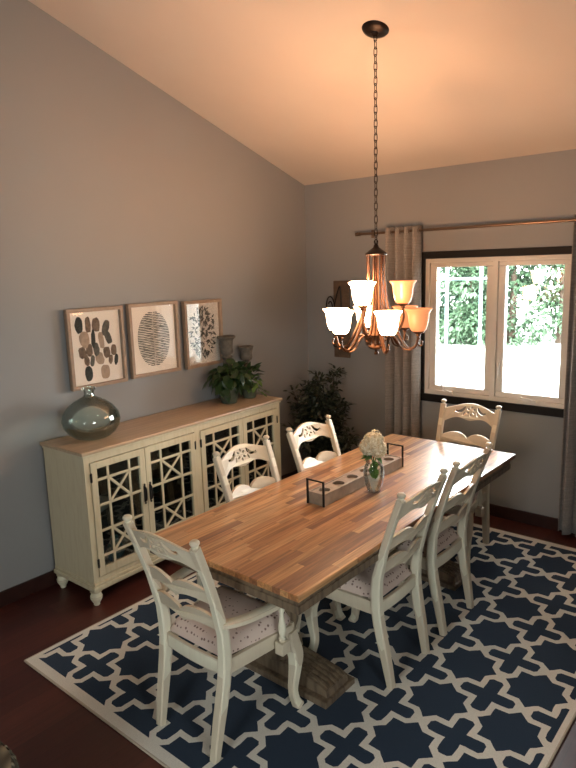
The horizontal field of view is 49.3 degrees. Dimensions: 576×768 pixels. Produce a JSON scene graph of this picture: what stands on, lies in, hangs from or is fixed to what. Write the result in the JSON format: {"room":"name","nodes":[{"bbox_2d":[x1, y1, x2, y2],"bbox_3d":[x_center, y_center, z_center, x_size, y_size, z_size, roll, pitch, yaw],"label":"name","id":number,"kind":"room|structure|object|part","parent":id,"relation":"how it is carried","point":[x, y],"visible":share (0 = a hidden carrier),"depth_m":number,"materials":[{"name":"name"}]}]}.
{"room":"dining room","nodes":[
{"label":"dining room","id":0,"kind":"room"},
{"bbox_2d":[0,0,310,591],"bbox_3d":[-2.126,-1.088,3.274,0.160,5.127,7.260,7,14,39],"label":"wall","id":1,"kind":"structure","parent":0,"point":[114,191],"depth_m":4.21,"materials":[{"name":"paint"}]},
{"bbox_2d":[63,305,127,391],"bbox_3d":[-1.288,-0.248,4.240,0.035,0.533,0.440,7,13,38],"label":"framed print","id":2,"kind":"object","parent":1,"relation":"attached to","point":[95,336],"visible":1,"depth_m":4.24,"materials":[{"name":"beige paper"}]},
{"bbox_2d":[0,470,297,607],"bbox_3d":[-1.992,1.393,3.670,0.016,0.098,6.924,7,14,39],"label":"baseboard","id":3,"kind":"structure","parent":1,"relation":"attached to","point":[10,595],"depth_m":4.04,"materials":[{"name":"brown wood"}]},
{"bbox_2d":[125,301,181,378],"bbox_3d":[-0.978,-0.331,4.603,0.035,0.530,0.446,7,14,39],"label":"framed print","id":4,"kind":"object","parent":1,"relation":"attached to","point":[152,327],"visible":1,"depth_m":4.60,"materials":[{"name":"beige paper"}]},
{"bbox_2d":[181,299,222,369],"bbox_3d":[-0.668,-0.402,4.968,0.035,0.522,0.413,6,13,37],"label":"framed print","id":5,"kind":"object","parent":1,"relation":"attached to","point":[202,321],"visible":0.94,"depth_m":4.96,"materials":[{"name":"beige paper"}]},
{"bbox_2d":[0,512,575,767],"bbox_3d":[0.286,1.781,1.821,6.251,0.120,7.260,7,14,39],"label":"floor","id":6,"kind":"structure","parent":0,"point":[41,724],"depth_m":3.12,"materials":[{"name":"brown wood"}]},
{"bbox_2d":[0,741,18,767],"bbox_3d":[-1.110,1.494,2.105,0.423,0.420,0.424,7,14,39],"label":"wicker stool","id":7,"kind":"object","parent":6,"relation":"on","point":[8,759],"visible":1,"depth_m":2.16,"materials":[{"name":"beige wicker"}]},
{"bbox_2d":[40,393,282,605],"bbox_3d":[-0.789,0.727,4.628,0.468,0.990,1.878,7,13,38],"label":"sideboard","id":8,"kind":"object","parent":6,"relation":"on","point":[158,469],"visible":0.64,"depth_m":4.17,"materials":[{"name":"beige wood"}]},
{"bbox_2d":[61,386,120,440],"bbox_3d":[-1.269,0.181,4.034,0.368,0.325,0.368,7,14,39],"label":"demijohn","id":9,"kind":"object","parent":8,"relation":"on","point":[92,400],"visible":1,"depth_m":3.96,"materials":[{"name":"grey glass"}]},
{"bbox_2d":[99,496,108,511],"bbox_3d":[-1.226,0.788,4.059,0.180,0.070,0.178,7,14,39],"label":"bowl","id":10,"kind":"object","parent":8,"relation":"on","point":[102,499],"visible":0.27,"depth_m":4.12,"materials":[{"name":"grey ceramic"}]},
{"bbox_3d":[-0.782,1.092,4.698,0.460,0.050,1.867,7,13,38],"label":"moulding","id":11,"kind":"part","parent":8,"relation":"part of","materials":[{"name":"beige paint"}]},
{"bbox_2d":[106,535,118,560],"bbox_3d":[-1.144,1.089,4.159,0.120,0.170,0.119,7,14,39],"label":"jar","id":12,"kind":"object","parent":8,"relation":"on","point":[110,545],"visible":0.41,"depth_m":4.12,"materials":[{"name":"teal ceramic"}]},
{"bbox_3d":[-1.054,0.804,3.981,0.020,0.730,0.405,7,13,38],"label":"door","id":13,"kind":"part","parent":8,"relation":"part of","materials":[{"name":"beige paint"}]},
{"bbox_2d":[101,482,139,522],"bbox_3d":[-0.808,0.712,4.640,0.395,0.016,1.787,7,13,38],"label":"shelf","id":14,"kind":"object","parent":8,"relation":"attached to","point":[120,507],"depth_m":4.17,"materials":[{"name":"grey wood"}]},
{"bbox_3d":[-1.058,0.803,3.984,0.003,0.644,0.325,7,13,38],"label":"pane","id":15,"kind":"part","parent":8,"relation":"part of","materials":[{"name":"glass"}]},
{"bbox_3d":[-0.927,0.718,4.096,0.028,0.144,0.016,7,13,38],"label":"handle","id":16,"kind":"part","parent":8,"relation":"part of","materials":[{"name":"black metal"}]},
{"bbox_3d":[-0.899,0.710,4.131,0.028,0.144,0.016,7,13,38],"label":"handle","id":17,"kind":"part","parent":8,"relation":"part of","materials":[{"name":"black metal"}]},
{"bbox_3d":[-0.789,0.736,4.306,0.020,0.730,0.439,7,13,38],"label":"door","id":18,"kind":"part","parent":8,"relation":"part of","materials":[{"name":"beige paint"}]},
{"bbox_3d":[-0.793,0.735,4.309,0.002,0.644,0.359,7,13,38],"label":"pane","id":19,"kind":"part","parent":8,"relation":"part of","materials":[{"name":"glass"}]},
{"bbox_3d":[-0.480,0.656,4.685,0.020,0.730,0.439,7,13,38],"label":"door","id":20,"kind":"part","parent":8,"relation":"part of","materials":[{"name":"beige paint"}]},
{"bbox_3d":[-0.484,0.656,4.688,0.002,0.644,0.359,7,13,38],"label":"pane","id":21,"kind":"part","parent":8,"relation":"part of","materials":[{"name":"glass"}]},
{"bbox_2d":[202,358,252,403],"bbox_3d":[-0.481,-0.021,4.933,0.376,0.350,0.456,7,14,39],"label":"pothos","id":22,"kind":"object","parent":8,"relation":"on","point":[228,387],"visible":1,"depth_m":4.88,"materials":[{"name":"plant"}]},
{"bbox_2d":[217,335,238,398],"bbox_3d":[-0.492,-0.135,5.101,0.160,0.512,0.159,7,14,39],"label":"candle holder","id":23,"kind":"object","parent":8,"relation":"on","point":[226,341],"visible":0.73,"depth_m":5.03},
{"bbox_2d":[217,335,235,355],"bbox_3d":[-0.497,-0.311,5.069,0.152,0.154,0.151,7,14,39],"label":"cup","id":24,"kind":"object","parent":23,"relation":"on","point":[226,341],"depth_m":5.03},
{"bbox_2d":[220,388,238,403],"bbox_3d":[-0.468,0.089,4.975,0.172,0.118,0.172,7,14,39],"label":"pot","id":25,"kind":"object","parent":8,"relation":"on","point":[227,396],"depth_m":4.91,"materials":[{"name":"ceramic"}]},
{"bbox_2d":[238,345,253,394],"bbox_3d":[-0.346,-0.118,5.280,0.128,0.405,0.127,7,14,39],"label":"candle holder","id":26,"kind":"object","parent":8,"relation":"on","point":[245,350],"visible":0.6,"depth_m":5.22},
{"bbox_2d":[238,345,253,360],"bbox_3d":[-0.350,-0.257,5.255,0.128,0.122,0.127,7,14,39],"label":"cup","id":27,"kind":"object","parent":26,"relation":"on","point":[245,350],"depth_m":5.21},
{"bbox_2d":[240,361,270,398],"bbox_3d":[-0.310,-0.037,5.116,0.302,0.304,0.306,7,14,39],"label":"trailing plant","id":28,"kind":"object","parent":8,"relation":"on","point":[248,394],"visible":0.58,"depth_m":5.09,"materials":[{"name":"green plant"}]},
{"bbox_3d":[-0.316,0.069,5.148,0.132,0.085,0.132,7,14,39],"label":"pot","id":29,"kind":"part","parent":28,"relation":"part of","materials":[{"name":"ceramic"}]},
{"bbox_3d":[-0.219,0.588,5.013,0.003,0.644,0.325,7,13,38],"label":"pane","id":30,"kind":"part","parent":8,"relation":"part of","materials":[{"name":"glass"}]},
{"bbox_3d":[-0.215,0.589,5.010,0.020,0.730,0.405,7,13,38],"label":"door","id":31,"kind":"part","parent":8,"relation":"part of","materials":[{"name":"beige paint"}]},
{"bbox_2d":[24,516,575,767],"bbox_3d":[0.506,1.349,3.751,2.415,0.011,3.101,7,14,39],"label":"area rug","id":32,"kind":"object","parent":6,"relation":"on","point":[498,690],"visible":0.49,"depth_m":3.08,"materials":[{"name":"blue carpet"}]},
{"bbox_2d":[122,514,303,763],"bbox_3d":[-0.330,1.034,2.795,0.600,1.033,0.615,7,14,39],"label":"dining chair","id":33,"kind":"object","parent":32,"relation":"on","point":[223,621],"visible":0.96,"depth_m":2.69,"materials":[{"name":"beige paint"}]},
{"bbox_3d":[-0.599,1.055,2.777,0.072,0.995,0.183,7,14,39],"label":"leg","id":34,"kind":"part","parent":33,"relation":"part of","materials":[{"name":"beige paint"}]},
{"bbox_3d":[-0.509,0.656,2.521,0.392,0.145,0.095,7,14,39],"label":"crest rail","id":35,"kind":"part","parent":33,"relation":"part of","materials":[{"name":"beige paint"}]},
{"bbox_3d":[-0.506,0.909,2.961,0.075,0.029,0.366,4,12,28],"label":"armrest","id":36,"kind":"part","parent":33,"relation":"part of","materials":[{"name":"beige paint"}]},
{"bbox_3d":[-0.303,1.092,2.532,0.072,0.995,0.183,7,14,39],"label":"leg","id":37,"kind":"part","parent":33,"relation":"part of","materials":[{"name":"beige paint"}]},
{"bbox_2d":[170,585,289,655],"bbox_3d":[-0.277,1.063,2.863,0.457,0.072,0.388,7,14,39],"label":"seat cushion","id":38,"kind":"object","parent":33,"relation":"on","point":[263,631],"depth_m":2.77,"materials":[{"name":"fabric"}]},
{"bbox_3d":[-0.285,1.131,2.864,0.490,0.066,0.423,7,14,39],"label":"seat frame","id":39,"kind":"part","parent":33,"relation":"part of","materials":[{"name":"beige paint"}]},
{"bbox_3d":[-0.118,0.957,2.641,0.366,0.029,0.075,-10,13,-38],"label":"armrest","id":40,"kind":"part","parent":33,"relation":"part of","materials":[{"name":"beige paint"}]},
{"bbox_3d":[0.024,1.317,2.904,0.071,0.418,0.086,7,14,39],"label":"leg","id":41,"kind":"part","parent":33,"relation":"part of","materials":[{"name":"beige paint"}]},
{"bbox_2d":[212,435,345,631],"bbox_3d":[-0.051,0.878,3.595,0.615,1.033,0.460,7,14,39],"label":"dining chair","id":42,"kind":"object","parent":32,"relation":"on","point":[223,466],"visible":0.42,"depth_m":3.66,"materials":[{"name":"beige paint"}]},
{"bbox_3d":[-0.319,0.900,3.571,0.183,0.995,0.072,7,14,39],"label":"leg","id":43,"kind":"part","parent":42,"relation":"part of","materials":[{"name":"beige paint"}]},
{"bbox_3d":[-0.263,0.434,3.682,0.095,0.145,0.392,7,14,39],"label":"crest rail","id":44,"kind":"part","parent":42,"relation":"part of","materials":[{"name":"beige paint"}]},
{"bbox_3d":[-0.072,0.839,3.861,0.183,0.995,0.072,7,14,39],"label":"leg","id":45,"kind":"part","parent":42,"relation":"part of","materials":[{"name":"beige paint"}]},
{"bbox_3d":[0.038,1.236,3.338,0.086,0.418,0.071,7,14,39],"label":"leg","id":46,"kind":"part","parent":42,"relation":"part of","materials":[{"name":"beige paint"}]},
{"bbox_3d":[0.284,1.175,3.627,0.086,0.418,0.071,7,14,39],"label":"leg","id":47,"kind":"part","parent":42,"relation":"part of","materials":[{"name":"beige paint"}]},
{"bbox_2d":[286,415,366,597],"bbox_3d":[0.359,0.777,4.075,0.615,1.033,0.460,7,14,39],"label":"dining chair","id":48,"kind":"object","parent":32,"relation":"on","point":[327,429],"visible":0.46,"depth_m":4.17,"materials":[{"name":"beige paint"}]},
{"bbox_3d":[0.091,0.799,4.052,0.183,0.995,0.072,7,14,39],"label":"leg","id":49,"kind":"part","parent":48,"relation":"part of","materials":[{"name":"beige paint"}]},
{"bbox_3d":[0.147,0.333,4.163,0.095,0.145,0.392,7,14,39],"label":"crest rail","id":50,"kind":"part","parent":48,"relation":"part of","materials":[{"name":"beige paint"}]},
{"bbox_3d":[0.338,0.738,4.342,0.183,0.995,0.072,7,14,39],"label":"leg","id":51,"kind":"part","parent":48,"relation":"part of","materials":[{"name":"beige paint"}]},
{"bbox_2d":[150,434,515,708],"bbox_3d":[0.429,0.975,3.701,0.950,0.750,2.315,7,14,39],"label":"dining table","id":52,"kind":"object","parent":32,"relation":"on","point":[271,545],"visible":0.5,"depth_m":3.12,"materials":[{"name":"brown wood"}]},
{"bbox_2d":[306,443,403,506],"bbox_3d":[0.417,0.520,3.706,0.119,0.142,0.848,7,14,39],"label":"tray","id":53,"kind":"object","parent":52,"relation":"on","point":[329,492],"visible":0.86,"depth_m":3.58,"materials":[{"name":"brown wood"}]},
{"bbox_3d":[0.148,0.587,3.390,0.119,0.142,0.008,7,14,39],"label":"handle","id":54,"kind":"part","parent":53,"relation":"part of","materials":[{"name":"black metal"}]},
{"bbox_2d":[333,481,343,484],"bbox_3d":[0.287,0.572,3.556,0.067,0.022,0.067,7,14,39],"label":"hole","id":55,"kind":"object","parent":53,"relation":"on","point":[334,482],"depth_m":3.58,"materials":[{"name":"brown wood"}]},
{"bbox_2d":[346,475,357,477],"bbox_3d":[0.374,0.550,3.658,0.067,0.022,0.067,7,14,39],"label":"hole","id":56,"kind":"object","parent":53,"relation":"on","point":[347,476],"depth_m":3.69,"materials":[{"name":"brown wood"}]},
{"bbox_3d":[0.686,0.454,4.021,0.119,0.142,0.008,7,14,39],"label":"handle","id":57,"kind":"part","parent":53,"relation":"part of","materials":[{"name":"black metal"}]},
{"bbox_2d":[363,460,384,492],"bbox_3d":[0.489,0.525,3.569,0.120,0.178,0.120,7,14,39],"label":"glass vase","id":58,"kind":"object","parent":52,"relation":"on","point":[382,472],"visible":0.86,"depth_m":3.54,"materials":[{"name":"glass"}]},
{"bbox_2d":[359,429,386,487],"bbox_3d":[0.479,0.426,3.551,0.158,0.346,0.132,-2,11,-4],"label":"bunch","id":59,"kind":"object","parent":58,"relation":"in","point":[372,444],"visible":1,"depth_m":3.51,"materials":[{"name":"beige plant"}]},
{"bbox_2d":[304,468,447,689],"bbox_3d":[0.451,0.933,3.218,0.615,1.033,0.460,7,14,39],"label":"dining chair","id":60,"kind":"object","parent":32,"relation":"on","point":[382,576],"visible":0.8,"depth_m":3.09,"materials":[{"name":"beige paint"}]},
{"bbox_3d":[0.134,1.241,3.297,0.086,0.418,0.071,7,14,39],"label":"leg","id":61,"kind":"part","parent":60,"relation":"part of","materials":[{"name":"beige paint"}]},
{"bbox_3d":[0.380,1.180,3.587,0.086,0.418,0.071,7,14,39],"label":"leg","id":62,"kind":"part","parent":60,"relation":"part of","materials":[{"name":"beige paint"}]},
{"bbox_3d":[0.404,1.034,3.280,0.423,0.066,0.416,7,14,39],"label":"seat frame","id":63,"kind":"part","parent":60,"relation":"part of","materials":[{"name":"beige paint"}]},
{"bbox_2d":[339,557,411,597],"bbox_3d":[0.391,0.967,3.277,0.388,0.072,0.396,7,14,39],"label":"seat cushion","id":64,"kind":"object","parent":60,"relation":"on","point":[360,584],"depth_m":3.13,"materials":[{"name":"fabric"}]},
{"bbox_3d":[0.473,0.991,2.955,0.183,0.995,0.072,7,14,39],"label":"leg","id":65,"kind":"part","parent":60,"relation":"part of","materials":[{"name":"beige paint"}]},
{"bbox_3d":[0.639,0.538,2.975,0.095,0.145,0.392,7,14,39],"label":"crest rail","id":66,"kind":"part","parent":60,"relation":"part of","materials":[{"name":"beige paint"}]},
{"bbox_3d":[0.720,0.930,3.245,0.183,0.995,0.072,7,14,39],"label":"leg","id":67,"kind":"part","parent":60,"relation":"part of","materials":[{"name":"beige paint"}]},
{"bbox_2d":[368,442,492,635],"bbox_3d":[0.810,0.845,3.639,0.615,1.033,0.460,7,14,39],"label":"dining chair","id":68,"kind":"object","parent":32,"relation":"on","point":[440,535],"visible":0.7,"depth_m":3.46,"materials":[{"name":"beige paint"}]},
{"bbox_3d":[0.762,0.945,3.701,0.423,0.066,0.416,7,14,39],"label":"seat frame","id":69,"kind":"part","parent":68,"relation":"part of","materials":[{"name":"beige paint"}]},
{"bbox_2d":[395,524,457,556],"bbox_3d":[0.749,0.878,3.697,0.388,0.072,0.396,7,14,39],"label":"seat cushion","id":70,"kind":"object","parent":68,"relation":"on","point":[447,536],"depth_m":3.56,"materials":[{"name":"fabric"}]},
{"bbox_3d":[0.832,0.903,3.376,0.183,0.995,0.072,7,14,39],"label":"leg","id":71,"kind":"part","parent":68,"relation":"part of","materials":[{"name":"beige paint"}]},
{"bbox_3d":[0.998,0.450,3.396,0.095,0.145,0.392,7,14,39],"label":"crest rail","id":72,"kind":"part","parent":68,"relation":"part of","materials":[{"name":"beige paint"}]},
{"bbox_3d":[1.079,0.842,3.666,0.183,0.995,0.072,7,14,39],"label":"leg","id":73,"kind":"part","parent":68,"relation":"part of","materials":[{"name":"beige paint"}]},
{"bbox_2d":[436,399,501,564],"bbox_3d":[1.174,0.681,4.465,0.600,1.033,0.615,7,14,39],"label":"dining chair","id":74,"kind":"object","parent":32,"relation":"on","point":[480,503],"visible":0.38,"depth_m":4.51,"materials":[{"name":"beige paint"}]},
{"bbox_3d":[1.148,0.642,4.731,0.072,0.995,0.183,7,14,39],"label":"leg","id":75,"kind":"part","parent":74,"relation":"part of","materials":[{"name":"beige paint"}]},
{"bbox_3d":[1.135,0.798,4.434,0.490,0.066,0.423,7,14,39],"label":"seat frame","id":76,"kind":"part","parent":74,"relation":"part of","materials":[{"name":"beige paint"}]},
{"bbox_2d":[457,492,477,506],"bbox_3d":[1.124,0.735,4.412,0.457,0.072,0.388,7,14,39],"label":"seat cushion","id":77,"kind":"object","parent":74,"relation":"on","point":[474,503],"depth_m":4.25,"materials":[{"name":"fabric"}]},
{"bbox_3d":[1.329,0.221,4.582,0.392,0.145,0.095,7,14,39],"label":"crest rail","id":78,"kind":"part","parent":74,"relation":"part of","materials":[{"name":"beige paint"}]},
{"bbox_3d":[1.190,1.047,4.176,0.071,0.418,0.086,7,14,39],"label":"leg","id":79,"kind":"part","parent":74,"relation":"part of","materials":[{"name":"beige paint"}]},
{"bbox_3d":[1.444,0.679,4.486,0.072,0.995,0.183,7,14,39],"label":"leg","id":80,"kind":"part","parent":74,"relation":"part of","materials":[{"name":"beige paint"}]},
{"bbox_2d":[280,363,359,458],"bbox_3d":[0.300,0.404,5.645,0.718,1.193,0.702,-1,11,3],"label":"potted ficus","id":81,"kind":"object","parent":6,"relation":"on","point":[316,408],"visible":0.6,"depth_m":5.48,"materials":[{"name":"green plant"}]},
{"bbox_2d":[28,0,575,184],"bbox_3d":[0.170,-2.193,1.084,6.251,2.528,7.260,7,14,39],"label":"ceiling","id":82,"kind":"structure","parent":0,"point":[459,82],"depth_m":3.86,"materials":[{"name":"paint"}]},
{"bbox_2d":[323,20,432,354],"bbox_3d":[0.503,-1.060,3.568,0.632,1.806,0.630,7,14,39],"label":"chandelier","id":83,"kind":"object","parent":82,"relation":"hanging from","point":[381,323],"visible":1,"depth_m":3.58,"materials":[{"name":"brown metal"}]},
{"bbox_3d":[0.290,-0.388,3.786,0.158,0.134,0.158,7,14,39],"label":"lamp shade","id":84,"kind":"part","parent":83,"relation":"part of","materials":[{"name":"white glass"}]},
{"bbox_3d":[0.300,-0.349,3.576,0.158,0.134,0.158,7,14,39],"label":"lamp shade","id":85,"kind":"part","parent":83,"relation":"part of","materials":[{"name":"white glass"}]},
{"bbox_3d":[0.374,-0.484,3.731,0.246,0.560,0.018,3,11,23],"label":"arm","id":86,"kind":"part","parent":83,"relation":"part of","materials":[{"name":"brown metal"}]},
{"bbox_3d":[0.381,-0.460,3.601,0.100,0.560,0.229,7,14,39],"label":"arm","id":87,"kind":"part","parent":83,"relation":"part of","materials":[{"name":"brown metal"}]},
{"bbox_3d":[0.419,-0.507,3.542,0.158,0.134,0.158,7,14,39],"label":"lamp shade","id":88,"kind":"part","parent":83,"relation":"part of","materials":[{"name":"white glass"}]},
{"bbox_3d":[0.488,-0.420,3.933,0.158,0.134,0.158,7,14,39],"label":"lamp shade","id":89,"kind":"part","parent":83,"relation":"part of","materials":[{"name":"white glass"}]},
{"bbox_3d":[0.456,-0.499,3.592,0.019,0.474,0.142,7,14,39],"label":"arm","id":90,"kind":"part","parent":83,"relation":"part of","materials":[{"name":"brown metal"}]},
{"bbox_3d":[0.497,-0.504,3.821,0.184,0.560,0.172,7,14,39],"label":"arm","id":91,"kind":"part","parent":83,"relation":"part of","materials":[{"name":"brown metal"}]},
{"bbox_3d":[0.490,-1.358,3.509,0.018,1.126,0.018,-3,11,-5],"label":"chain","id":92,"kind":"part","parent":83,"relation":"part of","materials":[{"name":"brown metal"}]},
{"bbox_3d":[0.535,-0.450,3.522,0.019,0.560,0.246,-3,11,-7],"label":"arm","id":93,"kind":"part","parent":83,"relation":"part of","materials":[{"name":"brown metal"}]},
{"bbox_3d":[0.549,-0.333,3.448,0.158,0.134,0.158,7,14,39],"label":"lamp shade","id":94,"kind":"part","parent":83,"relation":"part of","materials":[{"name":"white glass"}]},
{"bbox_3d":[0.609,-0.514,3.652,0.142,0.474,0.016,0,11,8],"label":"arm","id":95,"kind":"part","parent":83,"relation":"part of","materials":[{"name":"brown metal"}]},
{"bbox_3d":[0.638,-0.497,3.762,0.246,0.560,0.018,-9,13,-36],"label":"arm","id":96,"kind":"part","parent":83,"relation":"part of","materials":[{"name":"brown metal"}]},
{"bbox_3d":[0.657,-0.470,3.612,0.246,0.560,0.018,3,11,23],"label":"arm","id":97,"kind":"part","parent":83,"relation":"part of","materials":[{"name":"brown metal"}]},
{"bbox_3d":[0.668,-0.532,3.640,0.158,0.134,0.158,7,14,39],"label":"lamp shade","id":98,"kind":"part","parent":83,"relation":"part of","materials":[{"name":"orange glass"}]},
{"bbox_3d":[0.716,-0.409,3.837,0.158,0.134,0.158,7,14,39],"label":"lamp shade","id":99,"kind":"part","parent":83,"relation":"part of","materials":[{"name":"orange glass"}]},
{"bbox_3d":[0.747,-0.365,3.595,0.158,0.134,0.158,7,14,39],"label":"lamp shade","id":100,"kind":"part","parent":83,"relation":"part of","materials":[{"name":"orange glass"}]},
{"bbox_2d":[304,149,575,517],"bbox_3d":[2.518,-0.216,4.222,5.931,2.802,0.160,7,14,39],"label":"wall","id":101,"kind":"structure","parent":0,"point":[537,187],"depth_m":5.03,"materials":[{"name":"paint"}]},
{"bbox_2d":[326,281,350,357],"bbox_3d":[0.457,-0.592,5.755,0.240,0.700,0.057,7,14,39],"label":"wall sconce","id":102,"kind":"object","parent":101,"relation":"attached to","point":[341,289],"visible":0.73,"depth_m":5.71,"materials":[{"name":"brown wood"}]},
{"bbox_2d":[355,218,575,237],"bbox_3d":[1.621,-1.172,4.614,2.652,0.070,0.097,7,14,39],"label":"curtain rod","id":103,"kind":"object","parent":101,"relation":"attached to","point":[371,233],"visible":0.97,"depth_m":4.71,"materials":[{"name":"brown metal"}]},
{"bbox_2d":[385,225,421,437],"bbox_3d":[0.962,-0.156,5.343,0.341,2.305,0.118,7,14,39],"label":"curtain","id":104,"kind":"object","parent":103,"relation":"hanging from","point":[404,250],"visible":0.66,"depth_m":5.27,"materials":[{"name":"fabric"}]},
{"bbox_2d":[558,214,575,536],"bbox_3d":[2.131,-0.011,4.377,0.388,2.305,0.119,7,14,39],"label":"curtain","id":105,"kind":"object","parent":103,"relation":"hanging from","point":[566,519],"visible":1,"depth_m":4.53,"materials":[{"name":"fabric"}]},
{"bbox_2d":[420,246,571,417],"bbox_3d":[1.619,-0.420,4.894,1.286,1.235,0.159,7,14,39],"label":"window","id":106,"kind":"structure","parent":101,"relation":"in","point":[497,269],"depth_m":4.88,"materials":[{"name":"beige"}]},
{"bbox_3d":[1.312,0.031,5.191,0.110,0.108,0.066,7,14,39],"label":"crank handle","id":107,"kind":"part","parent":106,"relation":"part of","materials":[{"name":"beige plastic"}]},
{"bbox_3d":[1.403,-0.452,5.078,0.531,1.048,0.057,7,14,39],"label":"sash","id":108,"kind":"part","parent":106,"relation":"part of","materials":[{"name":"beige plastic"}]},
{"bbox_3d":[1.826,0.120,4.770,0.114,0.058,0.069,7,14,39],"label":"crank handle","id":109,"kind":"part","parent":106,"relation":"part of","materials":[{"name":"beige plastic"}]},
{"bbox_3d":[1.841,-0.398,4.716,0.531,1.048,0.057,7,14,39],"label":"sash","id":110,"kind":"part","parent":106,"relation":"part of","materials":[{"name":"beige plastic"}]},
{"bbox_2d":[489,503,574,534],"bbox_3d":[2.506,1.128,4.397,5.915,0.098,0.016,7,14,39],"label":"baseboard","id":111,"kind":"structure","parent":101,"relation":"attached to","point":[547,522],"depth_m":4.92,"materials":[{"name":"brown wood"}]},
{"label":"outside","id":112,"kind":"structure","parent":0,"visible":0},
{"bbox_2d":[438,279,560,395],"bbox_3d":[19.024,-6.390,45.716,90.000,0.120,84.900,7,14,39],"label":"sky","id":113,"kind":"structure","parent":112,"point":[533,369],"depth_m":15.66,"materials":[{"name":"white"}]},
{"bbox_2d":[439,267,466,332],"bbox_3d":[4.412,-4.745,21.269,3.821,6.784,3.351,7,14,39],"label":"tree","id":114,"kind":"object","parent":113,"relation":"on","point":[440,294],"visible":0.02,"depth_m":20.93,"materials":[{"name":"green plant"}]},
{"bbox_2d":[439,266,486,387],"bbox_3d":[2.058,-0.275,7.503,0.870,2.750,0.032,7,14,39],"label":"trellis","id":115,"kind":"object","parent":113,"relation":"on","point":[481,278],"visible":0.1,"depth_m":7.37,"materials":[{"name":"grey wood"}]},
{"bbox_3d":[1.916,-0.293,7.620,0.032,2.750,0.032,7,14,39],"label":"post","id":116,"kind":"part","parent":115,"relation":"part of","materials":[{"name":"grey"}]},
{"bbox_3d":[2.238,-0.253,7.354,0.032,2.750,0.032,7,14,39],"label":"post","id":117,"kind":"part","parent":115,"relation":"part of","materials":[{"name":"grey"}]},
{"bbox_2d":[438,266,513,345],"bbox_3d":[5.786,-3.066,19.555,2.466,4.005,2.132,7,14,39],"label":"tree","id":118,"kind":"object","parent":113,"relation":"on","point":[457,329],"visible":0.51,"depth_m":19.32,"materials":[{"name":"green plant"}]},
{"bbox_2d":[439,267,522,338],"bbox_3d":[6.277,-4.618,21.166,3.650,6.466,3.386,7,14,39],"label":"tree","id":119,"kind":"object","parent":113,"relation":"on","point":[455,299],"visible":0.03,"depth_m":21.12,"materials":[{"name":"green plant"}]},
{"bbox_2d":[460,265,562,347],"bbox_3d":[6.873,-4.134,19.275,3.602,6.121,3.325,7,14,39],"label":"tree","id":120,"kind":"object","parent":113,"relation":"on","point":[525,282],"visible":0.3,"depth_m":19.29,"materials":[{"name":"green plant"}]},
{"bbox_2d":[517,264,564,342],"bbox_3d":[8.229,-4.161,18.887,3.066,6.242,2.840,7,14,39],"label":"tree","id":121,"kind":"object","parent":113,"relation":"on","point":[559,297],"visible":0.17,"depth_m":19.01,"materials":[{"name":"green plant"}]}
]}

